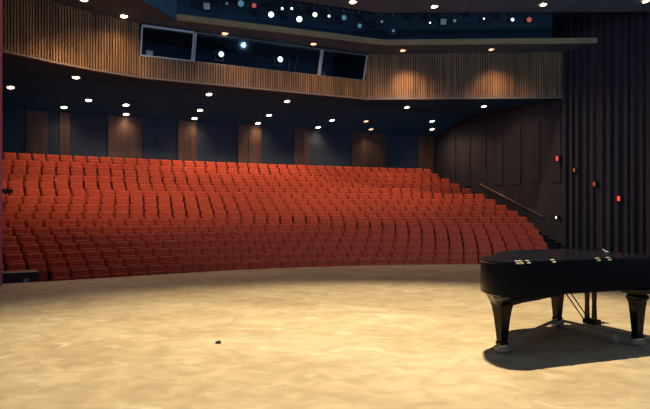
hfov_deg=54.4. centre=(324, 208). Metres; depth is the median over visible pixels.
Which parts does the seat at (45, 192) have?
backrest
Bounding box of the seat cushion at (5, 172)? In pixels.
[2,171,10,178]
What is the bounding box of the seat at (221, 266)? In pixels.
[216,262,232,270]
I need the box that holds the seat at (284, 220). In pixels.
[280,217,292,228]
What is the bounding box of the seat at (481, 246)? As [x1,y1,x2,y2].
[477,243,491,255]
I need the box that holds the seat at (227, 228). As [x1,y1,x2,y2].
[223,225,236,237]
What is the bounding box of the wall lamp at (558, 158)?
[556,156,561,161]
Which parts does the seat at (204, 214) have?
backrest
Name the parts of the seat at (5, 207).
backrest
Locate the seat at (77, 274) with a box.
[71,269,90,279]
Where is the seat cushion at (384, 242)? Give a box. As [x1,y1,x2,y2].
[383,241,393,249]
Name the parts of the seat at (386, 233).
backrest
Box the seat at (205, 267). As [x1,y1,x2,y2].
[199,263,215,271]
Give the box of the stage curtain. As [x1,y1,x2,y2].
[0,0,1,285]
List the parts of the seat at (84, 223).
backrest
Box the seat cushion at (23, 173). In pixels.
[13,171,25,179]
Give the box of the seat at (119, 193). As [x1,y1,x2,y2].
[115,190,128,202]
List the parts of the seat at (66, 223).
backrest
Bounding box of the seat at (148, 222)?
[140,218,154,231]
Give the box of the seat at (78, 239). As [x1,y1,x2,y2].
[73,235,89,249]
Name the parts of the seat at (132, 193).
backrest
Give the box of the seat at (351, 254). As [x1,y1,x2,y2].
[347,251,361,264]
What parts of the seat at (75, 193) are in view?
backrest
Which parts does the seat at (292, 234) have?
backrest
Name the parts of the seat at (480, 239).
backrest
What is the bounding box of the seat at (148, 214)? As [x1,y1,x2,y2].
[144,211,157,223]
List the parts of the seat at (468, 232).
backrest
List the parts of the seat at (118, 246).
backrest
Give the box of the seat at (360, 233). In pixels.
[356,230,368,242]
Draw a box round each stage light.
[202,0,211,10]
[222,0,231,7]
[236,0,245,7]
[249,0,258,9]
[266,0,275,18]
[277,1,286,12]
[287,2,294,12]
[294,3,302,22]
[311,5,318,18]
[324,7,332,19]
[339,9,347,20]
[356,11,362,28]
[377,14,385,24]
[390,14,396,33]
[425,14,433,25]
[439,14,446,25]
[450,14,457,23]
[479,14,486,21]
[507,14,515,22]
[523,14,532,22]
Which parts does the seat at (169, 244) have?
backrest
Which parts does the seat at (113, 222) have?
backrest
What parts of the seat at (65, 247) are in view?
backrest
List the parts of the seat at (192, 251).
backrest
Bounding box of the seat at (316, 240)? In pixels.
[312,237,325,250]
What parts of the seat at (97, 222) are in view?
backrest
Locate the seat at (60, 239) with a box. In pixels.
[55,235,72,250]
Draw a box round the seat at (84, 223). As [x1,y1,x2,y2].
[77,219,92,232]
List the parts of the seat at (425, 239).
backrest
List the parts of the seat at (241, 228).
backrest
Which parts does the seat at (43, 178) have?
backrest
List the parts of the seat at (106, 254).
backrest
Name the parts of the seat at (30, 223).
backrest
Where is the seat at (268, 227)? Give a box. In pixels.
[265,224,277,236]
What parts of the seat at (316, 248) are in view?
backrest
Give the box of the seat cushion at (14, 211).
[3,209,17,217]
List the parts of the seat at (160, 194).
backrest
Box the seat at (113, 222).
[109,219,124,232]
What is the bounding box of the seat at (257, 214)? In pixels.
[254,211,266,222]
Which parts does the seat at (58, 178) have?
backrest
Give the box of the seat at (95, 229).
[84,226,100,240]
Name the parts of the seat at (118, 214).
backrest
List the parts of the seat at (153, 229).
backrest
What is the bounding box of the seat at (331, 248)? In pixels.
[322,244,336,257]
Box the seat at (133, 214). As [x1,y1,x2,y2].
[129,211,143,224]
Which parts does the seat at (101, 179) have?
backrest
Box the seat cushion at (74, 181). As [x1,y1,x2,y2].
[70,180,82,182]
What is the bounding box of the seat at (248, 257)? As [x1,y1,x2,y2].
[241,253,256,267]
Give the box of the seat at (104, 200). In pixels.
[100,197,114,209]
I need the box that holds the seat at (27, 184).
[23,181,38,194]
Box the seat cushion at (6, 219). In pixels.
[2,217,14,226]
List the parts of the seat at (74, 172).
backrest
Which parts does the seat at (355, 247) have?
backrest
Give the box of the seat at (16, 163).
[11,160,26,172]
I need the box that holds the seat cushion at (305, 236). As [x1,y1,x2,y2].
[304,235,314,243]
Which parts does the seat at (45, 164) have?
backrest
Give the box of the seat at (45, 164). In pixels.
[41,161,55,173]
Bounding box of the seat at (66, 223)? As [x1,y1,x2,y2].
[60,219,76,233]
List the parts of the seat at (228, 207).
backrest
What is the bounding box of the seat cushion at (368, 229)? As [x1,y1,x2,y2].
[359,228,369,235]
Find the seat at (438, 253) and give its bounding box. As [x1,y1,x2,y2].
[435,250,448,263]
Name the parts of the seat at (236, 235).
backrest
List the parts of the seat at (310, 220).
backrest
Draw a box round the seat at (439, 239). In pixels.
[435,236,448,247]
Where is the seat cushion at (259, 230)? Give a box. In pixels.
[253,229,264,236]
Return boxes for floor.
[0,264,649,408]
[432,173,564,248]
[543,237,552,248]
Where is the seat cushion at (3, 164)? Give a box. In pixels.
[2,163,11,171]
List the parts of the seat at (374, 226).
backrest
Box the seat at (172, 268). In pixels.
[165,264,181,273]
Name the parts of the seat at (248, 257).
backrest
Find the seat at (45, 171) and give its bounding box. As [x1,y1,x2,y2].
[41,168,55,180]
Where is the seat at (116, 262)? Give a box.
[105,258,123,274]
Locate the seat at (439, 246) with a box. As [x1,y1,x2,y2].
[435,243,449,255]
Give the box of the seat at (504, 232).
[500,229,512,241]
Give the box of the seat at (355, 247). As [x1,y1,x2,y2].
[351,244,364,256]
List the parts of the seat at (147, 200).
backrest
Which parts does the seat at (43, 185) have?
backrest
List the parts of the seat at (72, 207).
backrest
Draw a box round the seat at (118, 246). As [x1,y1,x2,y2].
[113,242,129,256]
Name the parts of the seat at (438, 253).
backrest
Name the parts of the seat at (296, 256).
backrest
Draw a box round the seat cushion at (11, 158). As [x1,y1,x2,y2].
[4,156,16,164]
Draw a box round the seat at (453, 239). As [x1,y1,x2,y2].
[449,236,462,248]
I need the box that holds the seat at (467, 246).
[463,243,477,254]
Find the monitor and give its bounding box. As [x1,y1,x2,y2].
[144,50,153,55]
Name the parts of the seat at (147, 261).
backrest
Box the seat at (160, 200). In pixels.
[157,198,170,209]
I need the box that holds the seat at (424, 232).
[422,230,434,240]
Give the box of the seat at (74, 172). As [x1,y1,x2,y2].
[70,169,83,180]
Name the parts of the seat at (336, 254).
backrest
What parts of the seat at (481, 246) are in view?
backrest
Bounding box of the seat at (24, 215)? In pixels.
[14,211,31,225]
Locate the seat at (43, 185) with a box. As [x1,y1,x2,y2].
[39,182,53,194]
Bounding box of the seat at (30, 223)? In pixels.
[25,219,42,234]
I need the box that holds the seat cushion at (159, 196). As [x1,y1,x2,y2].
[158,195,169,197]
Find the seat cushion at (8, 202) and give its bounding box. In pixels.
[7,201,20,209]
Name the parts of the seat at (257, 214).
backrest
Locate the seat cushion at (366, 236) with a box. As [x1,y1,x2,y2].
[357,235,368,242]
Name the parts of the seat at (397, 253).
backrest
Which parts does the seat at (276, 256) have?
backrest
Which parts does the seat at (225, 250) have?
backrest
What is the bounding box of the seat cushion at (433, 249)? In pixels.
[423,248,434,255]
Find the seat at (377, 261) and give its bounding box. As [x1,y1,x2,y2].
[374,258,387,264]
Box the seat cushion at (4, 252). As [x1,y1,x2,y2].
[3,251,20,262]
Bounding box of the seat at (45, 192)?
[40,189,55,202]
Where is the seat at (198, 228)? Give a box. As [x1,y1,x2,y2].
[194,225,208,237]
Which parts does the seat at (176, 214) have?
backrest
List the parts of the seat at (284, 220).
backrest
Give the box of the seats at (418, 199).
[2,154,534,270]
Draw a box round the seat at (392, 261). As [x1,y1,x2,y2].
[388,258,402,264]
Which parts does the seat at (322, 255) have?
backrest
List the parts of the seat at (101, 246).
backrest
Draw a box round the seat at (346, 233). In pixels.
[342,230,355,242]
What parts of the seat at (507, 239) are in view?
backrest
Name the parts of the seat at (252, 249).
backrest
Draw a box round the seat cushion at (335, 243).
[328,242,339,250]
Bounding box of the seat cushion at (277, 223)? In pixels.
[269,222,279,229]
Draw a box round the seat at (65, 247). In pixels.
[59,243,77,259]
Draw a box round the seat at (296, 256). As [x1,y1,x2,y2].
[287,252,302,266]
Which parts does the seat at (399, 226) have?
backrest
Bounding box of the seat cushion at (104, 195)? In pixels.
[103,194,114,201]
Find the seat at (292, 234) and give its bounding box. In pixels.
[288,231,301,243]
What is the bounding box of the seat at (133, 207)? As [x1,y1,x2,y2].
[129,204,143,216]
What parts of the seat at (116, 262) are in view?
backrest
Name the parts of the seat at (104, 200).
backrest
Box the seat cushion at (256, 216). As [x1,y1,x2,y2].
[255,215,266,221]
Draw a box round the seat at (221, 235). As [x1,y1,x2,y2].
[217,232,231,244]
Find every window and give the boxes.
[140,24,194,61]
[193,32,321,75]
[319,49,367,79]
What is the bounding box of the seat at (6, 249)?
[2,245,20,262]
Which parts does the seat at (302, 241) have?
backrest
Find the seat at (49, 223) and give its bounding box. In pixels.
[43,219,59,233]
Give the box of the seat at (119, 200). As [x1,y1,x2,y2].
[115,197,129,209]
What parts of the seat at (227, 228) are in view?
backrest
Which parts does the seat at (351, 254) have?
backrest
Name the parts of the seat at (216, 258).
backrest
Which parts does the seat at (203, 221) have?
backrest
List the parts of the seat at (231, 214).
backrest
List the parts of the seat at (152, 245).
backrest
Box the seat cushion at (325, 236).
[317,235,328,242]
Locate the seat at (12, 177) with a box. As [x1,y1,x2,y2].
[8,174,23,186]
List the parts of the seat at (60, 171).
backrest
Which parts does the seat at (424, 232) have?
backrest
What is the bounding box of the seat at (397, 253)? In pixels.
[391,250,405,263]
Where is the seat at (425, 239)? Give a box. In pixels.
[422,236,435,248]
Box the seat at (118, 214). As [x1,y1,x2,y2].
[114,211,128,224]
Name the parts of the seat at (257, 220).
backrest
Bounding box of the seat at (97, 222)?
[93,219,108,232]
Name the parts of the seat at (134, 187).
backrest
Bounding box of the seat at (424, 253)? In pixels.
[420,250,434,263]
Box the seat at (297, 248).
[293,245,307,258]
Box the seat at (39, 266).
[28,262,47,281]
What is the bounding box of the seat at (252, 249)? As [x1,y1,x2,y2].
[248,246,263,259]
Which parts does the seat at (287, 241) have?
backrest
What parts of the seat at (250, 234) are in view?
backrest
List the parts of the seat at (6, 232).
backrest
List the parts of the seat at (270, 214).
backrest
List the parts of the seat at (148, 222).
backrest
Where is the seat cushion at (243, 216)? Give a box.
[242,215,253,222]
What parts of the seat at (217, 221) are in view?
backrest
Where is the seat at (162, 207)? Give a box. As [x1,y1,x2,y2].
[158,204,171,216]
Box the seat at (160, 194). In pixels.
[156,191,169,202]
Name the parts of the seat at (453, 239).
backrest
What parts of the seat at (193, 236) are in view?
backrest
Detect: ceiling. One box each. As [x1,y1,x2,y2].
[2,46,560,136]
[140,28,355,64]
[294,0,649,12]
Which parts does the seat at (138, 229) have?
backrest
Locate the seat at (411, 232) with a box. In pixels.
[408,230,421,241]
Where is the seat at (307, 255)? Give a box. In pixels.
[303,252,317,265]
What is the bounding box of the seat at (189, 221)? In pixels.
[185,218,198,230]
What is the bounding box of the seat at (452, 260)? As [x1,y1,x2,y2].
[449,257,462,263]
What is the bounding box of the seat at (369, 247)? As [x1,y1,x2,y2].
[365,244,378,256]
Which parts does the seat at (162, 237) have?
backrest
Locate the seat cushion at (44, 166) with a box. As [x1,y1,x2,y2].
[43,165,55,173]
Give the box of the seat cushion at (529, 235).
[528,234,539,240]
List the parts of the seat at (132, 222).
backrest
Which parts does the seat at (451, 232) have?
backrest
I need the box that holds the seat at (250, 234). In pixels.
[246,231,259,244]
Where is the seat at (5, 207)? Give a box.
[2,204,17,217]
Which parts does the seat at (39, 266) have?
backrest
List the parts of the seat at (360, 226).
backrest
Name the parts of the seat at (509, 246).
backrest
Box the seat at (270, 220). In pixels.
[267,218,279,229]
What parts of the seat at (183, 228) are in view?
backrest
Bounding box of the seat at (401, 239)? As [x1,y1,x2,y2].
[394,236,407,248]
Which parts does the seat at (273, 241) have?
backrest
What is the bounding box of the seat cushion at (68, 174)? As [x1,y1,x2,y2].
[58,173,69,180]
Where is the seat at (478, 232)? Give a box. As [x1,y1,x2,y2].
[474,229,486,241]
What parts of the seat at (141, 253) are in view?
backrest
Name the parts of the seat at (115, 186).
backrest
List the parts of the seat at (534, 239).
backrest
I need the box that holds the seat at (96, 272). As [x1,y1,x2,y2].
[91,268,109,278]
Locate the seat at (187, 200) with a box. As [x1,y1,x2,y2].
[184,198,196,209]
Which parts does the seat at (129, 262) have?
backrest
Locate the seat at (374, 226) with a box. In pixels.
[370,223,382,235]
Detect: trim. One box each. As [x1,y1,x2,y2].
[26,110,47,158]
[60,112,69,159]
[108,115,141,162]
[176,14,596,45]
[178,120,196,165]
[238,124,261,166]
[294,128,308,168]
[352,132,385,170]
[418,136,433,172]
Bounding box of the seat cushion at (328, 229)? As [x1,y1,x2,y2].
[320,228,330,235]
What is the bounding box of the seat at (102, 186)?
[98,183,111,195]
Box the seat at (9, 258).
[3,254,23,270]
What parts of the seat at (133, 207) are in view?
backrest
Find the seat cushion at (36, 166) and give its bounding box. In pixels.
[29,165,40,171]
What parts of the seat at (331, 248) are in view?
backrest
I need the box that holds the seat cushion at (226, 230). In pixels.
[225,229,236,237]
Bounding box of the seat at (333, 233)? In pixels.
[329,230,341,242]
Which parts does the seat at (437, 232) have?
backrest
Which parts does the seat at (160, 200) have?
backrest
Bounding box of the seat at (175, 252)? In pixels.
[170,248,185,262]
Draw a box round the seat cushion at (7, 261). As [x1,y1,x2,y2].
[6,260,23,265]
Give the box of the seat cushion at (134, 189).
[127,188,138,195]
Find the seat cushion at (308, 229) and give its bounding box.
[307,228,317,235]
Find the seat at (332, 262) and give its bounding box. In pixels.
[328,259,342,266]
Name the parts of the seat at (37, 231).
backrest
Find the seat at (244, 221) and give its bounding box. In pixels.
[240,218,253,229]
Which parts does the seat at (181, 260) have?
backrest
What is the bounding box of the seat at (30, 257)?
[24,253,43,269]
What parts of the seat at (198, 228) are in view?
backrest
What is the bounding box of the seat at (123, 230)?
[118,226,132,239]
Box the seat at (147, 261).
[141,257,158,272]
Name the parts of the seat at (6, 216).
backrest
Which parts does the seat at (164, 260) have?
backrest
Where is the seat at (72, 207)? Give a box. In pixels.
[68,204,83,217]
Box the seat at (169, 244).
[163,240,178,254]
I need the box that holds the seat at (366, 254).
[362,251,375,264]
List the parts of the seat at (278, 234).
backrest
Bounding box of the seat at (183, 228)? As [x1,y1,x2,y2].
[179,225,193,238]
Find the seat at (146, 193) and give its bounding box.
[143,191,156,202]
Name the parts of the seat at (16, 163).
backrest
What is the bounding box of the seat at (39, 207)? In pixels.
[35,204,51,217]
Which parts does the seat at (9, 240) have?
backrest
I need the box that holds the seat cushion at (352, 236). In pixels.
[344,235,355,242]
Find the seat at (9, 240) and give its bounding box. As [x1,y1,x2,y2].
[2,236,16,245]
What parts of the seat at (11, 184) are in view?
backrest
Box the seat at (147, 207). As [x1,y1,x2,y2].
[143,204,157,216]
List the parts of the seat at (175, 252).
backrest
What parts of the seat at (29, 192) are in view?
backrest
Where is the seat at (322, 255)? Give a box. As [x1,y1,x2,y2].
[318,252,331,265]
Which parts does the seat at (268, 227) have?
backrest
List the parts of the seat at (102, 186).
backrest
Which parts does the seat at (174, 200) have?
backrest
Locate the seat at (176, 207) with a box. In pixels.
[172,204,184,216]
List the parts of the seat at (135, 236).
backrest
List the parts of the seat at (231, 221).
backrest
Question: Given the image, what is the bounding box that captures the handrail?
[479,183,543,217]
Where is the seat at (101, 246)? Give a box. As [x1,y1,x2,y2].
[95,242,112,257]
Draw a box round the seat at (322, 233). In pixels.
[315,230,328,242]
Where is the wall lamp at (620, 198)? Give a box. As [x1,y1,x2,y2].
[617,195,623,201]
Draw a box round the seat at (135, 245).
[130,241,146,255]
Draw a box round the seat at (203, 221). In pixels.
[199,218,212,230]
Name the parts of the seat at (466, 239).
backrest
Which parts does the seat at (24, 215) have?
backrest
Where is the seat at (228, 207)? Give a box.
[225,205,237,216]
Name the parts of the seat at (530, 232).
backrest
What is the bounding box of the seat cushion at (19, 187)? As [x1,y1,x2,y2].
[9,186,22,188]
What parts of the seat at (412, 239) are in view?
backrest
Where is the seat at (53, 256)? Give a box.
[43,252,63,281]
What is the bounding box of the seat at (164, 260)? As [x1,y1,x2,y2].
[159,256,175,271]
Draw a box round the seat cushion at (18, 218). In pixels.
[17,217,31,225]
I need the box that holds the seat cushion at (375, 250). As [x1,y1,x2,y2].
[367,249,378,256]
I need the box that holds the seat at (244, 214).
[241,211,253,222]
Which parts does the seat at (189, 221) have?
backrest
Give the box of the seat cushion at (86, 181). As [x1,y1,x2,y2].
[85,180,96,182]
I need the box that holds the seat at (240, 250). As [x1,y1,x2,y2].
[233,246,247,260]
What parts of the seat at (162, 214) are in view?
backrest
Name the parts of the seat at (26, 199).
backrest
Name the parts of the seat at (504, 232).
backrest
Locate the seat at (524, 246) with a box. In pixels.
[520,243,533,249]
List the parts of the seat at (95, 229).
backrest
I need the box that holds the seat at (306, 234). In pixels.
[302,231,314,243]
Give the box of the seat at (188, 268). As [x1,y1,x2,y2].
[182,263,198,272]
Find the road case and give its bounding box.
[2,270,38,283]
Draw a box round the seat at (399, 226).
[395,223,407,231]
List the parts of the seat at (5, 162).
backrest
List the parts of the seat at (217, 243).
backrest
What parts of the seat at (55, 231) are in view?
backrest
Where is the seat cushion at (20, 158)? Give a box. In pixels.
[19,157,30,165]
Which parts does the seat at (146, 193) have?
backrest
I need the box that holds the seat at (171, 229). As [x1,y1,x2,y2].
[164,225,178,238]
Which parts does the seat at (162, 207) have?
backrest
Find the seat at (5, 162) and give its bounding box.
[2,159,11,171]
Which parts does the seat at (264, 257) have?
backrest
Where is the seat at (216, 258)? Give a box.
[209,254,224,269]
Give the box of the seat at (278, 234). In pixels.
[274,231,287,243]
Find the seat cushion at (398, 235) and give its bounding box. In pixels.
[397,234,408,241]
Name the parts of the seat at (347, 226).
backrest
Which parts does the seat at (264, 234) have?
backrest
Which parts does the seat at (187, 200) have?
backrest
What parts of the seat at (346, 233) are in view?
backrest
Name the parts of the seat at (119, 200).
backrest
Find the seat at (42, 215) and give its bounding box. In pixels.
[32,211,48,225]
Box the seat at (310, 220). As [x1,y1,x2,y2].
[306,217,318,229]
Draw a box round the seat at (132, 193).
[129,190,142,202]
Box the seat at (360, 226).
[357,224,369,235]
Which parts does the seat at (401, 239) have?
backrest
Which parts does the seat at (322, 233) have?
backrest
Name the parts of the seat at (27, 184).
backrest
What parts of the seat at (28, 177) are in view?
backrest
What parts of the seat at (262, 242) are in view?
backrest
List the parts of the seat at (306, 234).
backrest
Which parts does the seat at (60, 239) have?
backrest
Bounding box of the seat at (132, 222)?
[125,218,139,231]
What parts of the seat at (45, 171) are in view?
backrest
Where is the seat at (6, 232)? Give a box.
[2,228,12,236]
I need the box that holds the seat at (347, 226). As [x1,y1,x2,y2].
[344,224,356,235]
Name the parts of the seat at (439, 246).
backrest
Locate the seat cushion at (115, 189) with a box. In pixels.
[114,188,125,195]
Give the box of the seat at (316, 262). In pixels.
[312,259,327,266]
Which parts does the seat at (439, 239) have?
backrest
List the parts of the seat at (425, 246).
backrest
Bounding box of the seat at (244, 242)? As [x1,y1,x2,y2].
[240,239,254,252]
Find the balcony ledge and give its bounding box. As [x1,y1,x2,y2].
[48,0,589,56]
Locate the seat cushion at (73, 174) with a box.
[72,173,83,180]
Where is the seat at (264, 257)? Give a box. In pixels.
[257,253,271,267]
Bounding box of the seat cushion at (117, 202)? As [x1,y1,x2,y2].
[117,202,129,209]
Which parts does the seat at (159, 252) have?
backrest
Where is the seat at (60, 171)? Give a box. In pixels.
[56,168,69,180]
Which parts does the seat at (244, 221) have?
backrest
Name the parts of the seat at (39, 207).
backrest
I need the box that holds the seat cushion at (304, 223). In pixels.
[295,222,305,229]
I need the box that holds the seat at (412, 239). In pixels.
[408,236,421,248]
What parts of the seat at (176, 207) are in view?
backrest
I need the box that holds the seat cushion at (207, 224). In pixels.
[201,223,212,230]
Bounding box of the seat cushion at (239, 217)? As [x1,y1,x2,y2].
[229,216,240,222]
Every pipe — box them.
[279,0,377,13]
[379,13,574,13]
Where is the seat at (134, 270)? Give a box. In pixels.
[129,266,146,276]
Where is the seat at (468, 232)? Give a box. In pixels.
[461,229,473,241]
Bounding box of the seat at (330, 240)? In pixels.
[326,237,339,250]
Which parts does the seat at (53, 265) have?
backrest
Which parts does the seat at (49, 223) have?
backrest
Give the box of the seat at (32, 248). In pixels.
[21,244,39,261]
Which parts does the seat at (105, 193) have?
backrest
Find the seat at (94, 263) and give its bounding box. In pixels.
[87,259,104,276]
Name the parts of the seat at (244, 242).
backrest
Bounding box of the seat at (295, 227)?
[292,224,304,236]
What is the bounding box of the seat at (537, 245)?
[534,243,547,249]
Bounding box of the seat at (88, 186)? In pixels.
[83,183,97,195]
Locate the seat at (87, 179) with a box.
[83,176,96,187]
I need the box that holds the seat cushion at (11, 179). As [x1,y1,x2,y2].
[10,178,23,186]
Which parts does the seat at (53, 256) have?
backrest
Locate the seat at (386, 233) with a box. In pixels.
[382,230,394,241]
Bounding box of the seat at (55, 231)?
[50,227,66,241]
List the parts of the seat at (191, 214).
backrest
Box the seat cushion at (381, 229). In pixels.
[372,228,382,235]
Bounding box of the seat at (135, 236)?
[124,233,139,247]
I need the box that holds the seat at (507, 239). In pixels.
[503,236,516,247]
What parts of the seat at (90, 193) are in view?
backrest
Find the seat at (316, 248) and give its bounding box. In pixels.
[308,244,321,257]
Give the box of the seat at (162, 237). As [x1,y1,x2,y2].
[156,233,171,246]
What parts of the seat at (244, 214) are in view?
backrest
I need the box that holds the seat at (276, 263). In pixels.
[265,260,280,268]
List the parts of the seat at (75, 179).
backrest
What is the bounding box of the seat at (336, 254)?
[332,251,346,264]
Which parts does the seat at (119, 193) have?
backrest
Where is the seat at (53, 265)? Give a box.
[47,261,66,280]
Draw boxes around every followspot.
[213,50,224,63]
[271,56,283,69]
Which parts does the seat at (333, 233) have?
backrest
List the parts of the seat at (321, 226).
backrest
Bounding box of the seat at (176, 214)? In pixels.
[173,211,186,223]
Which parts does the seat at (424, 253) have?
backrest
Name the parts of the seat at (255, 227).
backrest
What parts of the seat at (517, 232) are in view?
backrest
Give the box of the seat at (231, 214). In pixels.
[227,211,240,222]
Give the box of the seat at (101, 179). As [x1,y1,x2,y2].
[97,176,109,188]
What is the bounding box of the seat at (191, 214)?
[187,211,199,223]
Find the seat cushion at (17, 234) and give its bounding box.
[16,233,31,243]
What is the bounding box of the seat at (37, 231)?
[32,227,49,242]
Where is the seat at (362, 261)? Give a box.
[358,258,372,265]
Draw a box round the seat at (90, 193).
[86,190,100,202]
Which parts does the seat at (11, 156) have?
backrest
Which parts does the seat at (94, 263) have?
backrest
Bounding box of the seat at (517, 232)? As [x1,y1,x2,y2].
[513,229,526,241]
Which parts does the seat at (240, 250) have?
backrest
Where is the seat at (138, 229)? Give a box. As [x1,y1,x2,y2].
[133,226,148,239]
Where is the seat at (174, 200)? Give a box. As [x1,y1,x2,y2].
[171,198,183,209]
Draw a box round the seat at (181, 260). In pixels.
[176,255,192,271]
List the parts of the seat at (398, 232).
backrest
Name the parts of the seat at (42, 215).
backrest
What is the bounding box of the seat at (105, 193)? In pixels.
[101,190,114,201]
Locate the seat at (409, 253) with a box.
[406,250,419,263]
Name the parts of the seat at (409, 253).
backrest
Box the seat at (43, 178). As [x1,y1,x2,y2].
[39,175,53,186]
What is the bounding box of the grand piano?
[479,249,649,347]
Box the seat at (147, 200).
[143,197,156,205]
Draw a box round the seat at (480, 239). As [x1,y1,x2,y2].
[476,236,488,248]
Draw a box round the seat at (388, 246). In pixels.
[379,243,392,256]
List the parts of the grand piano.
leg, leg, lid, brace rod, brace rod, leg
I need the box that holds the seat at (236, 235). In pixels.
[232,232,245,244]
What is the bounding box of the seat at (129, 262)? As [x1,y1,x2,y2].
[124,257,140,273]
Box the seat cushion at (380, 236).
[371,235,381,242]
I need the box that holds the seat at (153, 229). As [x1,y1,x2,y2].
[149,226,163,239]
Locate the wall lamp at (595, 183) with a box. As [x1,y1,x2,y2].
[593,181,598,186]
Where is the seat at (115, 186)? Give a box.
[112,183,125,195]
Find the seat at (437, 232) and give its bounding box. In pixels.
[435,230,447,241]
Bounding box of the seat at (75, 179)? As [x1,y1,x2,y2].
[68,176,82,187]
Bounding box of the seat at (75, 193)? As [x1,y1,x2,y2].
[71,189,85,202]
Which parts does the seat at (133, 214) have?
backrest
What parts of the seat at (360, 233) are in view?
backrest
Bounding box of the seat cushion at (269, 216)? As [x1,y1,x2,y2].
[268,215,278,217]
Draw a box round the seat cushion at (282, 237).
[276,236,287,243]
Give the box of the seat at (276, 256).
[272,253,286,266]
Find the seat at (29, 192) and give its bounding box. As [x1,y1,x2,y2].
[24,189,39,201]
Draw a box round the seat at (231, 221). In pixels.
[227,218,239,230]
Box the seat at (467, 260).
[463,257,477,263]
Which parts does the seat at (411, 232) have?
backrest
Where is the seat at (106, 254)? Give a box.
[101,250,118,266]
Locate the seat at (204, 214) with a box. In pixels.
[200,211,213,223]
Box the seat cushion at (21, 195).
[10,193,23,201]
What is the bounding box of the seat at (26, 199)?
[21,196,37,209]
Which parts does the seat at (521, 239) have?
backrest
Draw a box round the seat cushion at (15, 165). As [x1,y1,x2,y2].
[14,164,26,172]
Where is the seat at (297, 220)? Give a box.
[293,217,305,229]
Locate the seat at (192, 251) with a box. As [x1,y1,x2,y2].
[186,247,201,261]
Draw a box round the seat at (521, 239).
[517,236,530,248]
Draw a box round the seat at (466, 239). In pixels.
[462,236,475,248]
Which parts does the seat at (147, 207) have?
backrest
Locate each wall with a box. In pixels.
[2,0,562,99]
[2,108,417,171]
[140,0,176,19]
[141,42,333,76]
[177,0,551,39]
[334,56,365,80]
[434,12,649,254]
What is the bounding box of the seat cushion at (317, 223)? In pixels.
[308,222,318,229]
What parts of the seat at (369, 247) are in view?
backrest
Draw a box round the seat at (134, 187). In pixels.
[126,184,138,195]
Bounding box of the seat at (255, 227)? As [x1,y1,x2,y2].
[251,224,264,236]
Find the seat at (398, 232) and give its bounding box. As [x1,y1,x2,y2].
[395,230,408,241]
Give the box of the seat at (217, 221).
[213,218,226,230]
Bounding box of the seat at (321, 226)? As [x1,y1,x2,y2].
[318,224,330,235]
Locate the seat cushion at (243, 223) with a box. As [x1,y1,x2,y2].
[242,222,253,229]
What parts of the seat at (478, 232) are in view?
backrest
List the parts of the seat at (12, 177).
backrest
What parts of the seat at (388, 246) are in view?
backrest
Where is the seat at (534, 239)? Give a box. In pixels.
[531,236,543,248]
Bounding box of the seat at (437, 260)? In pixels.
[433,257,447,264]
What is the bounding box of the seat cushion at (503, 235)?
[502,234,512,241]
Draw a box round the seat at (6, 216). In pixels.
[2,212,14,226]
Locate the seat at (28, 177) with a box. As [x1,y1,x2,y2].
[23,174,38,187]
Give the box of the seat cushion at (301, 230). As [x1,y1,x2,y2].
[293,229,304,236]
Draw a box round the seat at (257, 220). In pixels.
[254,218,266,229]
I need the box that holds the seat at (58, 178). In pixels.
[54,175,68,187]
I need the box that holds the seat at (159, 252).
[153,248,169,263]
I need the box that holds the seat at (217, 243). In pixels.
[210,239,224,252]
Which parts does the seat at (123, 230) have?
backrest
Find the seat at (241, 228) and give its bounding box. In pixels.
[237,224,250,237]
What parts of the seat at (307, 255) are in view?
backrest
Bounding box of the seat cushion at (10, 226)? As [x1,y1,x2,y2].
[9,225,24,234]
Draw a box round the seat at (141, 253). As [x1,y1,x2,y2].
[136,249,152,264]
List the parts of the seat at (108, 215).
backrest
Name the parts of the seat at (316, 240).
backrest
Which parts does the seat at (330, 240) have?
backrest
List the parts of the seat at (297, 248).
backrest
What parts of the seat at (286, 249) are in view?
backrest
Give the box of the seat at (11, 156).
[2,152,16,164]
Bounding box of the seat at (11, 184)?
[7,181,22,193]
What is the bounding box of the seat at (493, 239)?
[489,236,502,248]
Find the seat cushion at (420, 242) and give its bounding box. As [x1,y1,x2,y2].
[410,241,421,248]
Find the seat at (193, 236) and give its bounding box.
[187,232,201,245]
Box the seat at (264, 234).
[260,231,273,243]
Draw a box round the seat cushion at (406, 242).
[396,241,407,248]
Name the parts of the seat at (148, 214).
backrest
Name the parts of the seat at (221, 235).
backrest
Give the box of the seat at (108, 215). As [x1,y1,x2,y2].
[98,211,113,224]
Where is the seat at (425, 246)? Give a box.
[421,243,434,255]
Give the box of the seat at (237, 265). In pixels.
[233,261,248,269]
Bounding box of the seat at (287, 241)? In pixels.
[284,238,297,250]
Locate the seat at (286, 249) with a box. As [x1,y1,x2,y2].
[278,245,292,258]
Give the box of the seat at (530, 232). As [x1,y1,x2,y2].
[527,229,539,240]
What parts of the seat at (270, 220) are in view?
backrest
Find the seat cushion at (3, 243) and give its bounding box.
[2,242,16,245]
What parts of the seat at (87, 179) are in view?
backrest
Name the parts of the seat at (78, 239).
backrest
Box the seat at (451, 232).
[448,230,460,241]
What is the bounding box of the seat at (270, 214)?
[267,211,278,222]
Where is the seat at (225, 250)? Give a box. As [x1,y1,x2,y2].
[218,246,232,260]
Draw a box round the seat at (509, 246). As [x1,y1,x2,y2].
[506,243,519,250]
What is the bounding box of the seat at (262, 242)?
[255,238,268,251]
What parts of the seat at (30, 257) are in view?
backrest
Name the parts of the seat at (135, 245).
backrest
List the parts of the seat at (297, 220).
backrest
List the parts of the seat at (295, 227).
backrest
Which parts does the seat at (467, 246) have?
backrest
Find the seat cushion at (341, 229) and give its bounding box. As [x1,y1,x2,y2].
[333,228,343,235]
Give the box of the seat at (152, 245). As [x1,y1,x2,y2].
[147,241,162,255]
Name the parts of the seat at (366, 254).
backrest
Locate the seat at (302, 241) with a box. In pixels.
[298,238,311,250]
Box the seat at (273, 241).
[269,238,283,251]
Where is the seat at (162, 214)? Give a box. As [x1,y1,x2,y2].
[158,211,172,223]

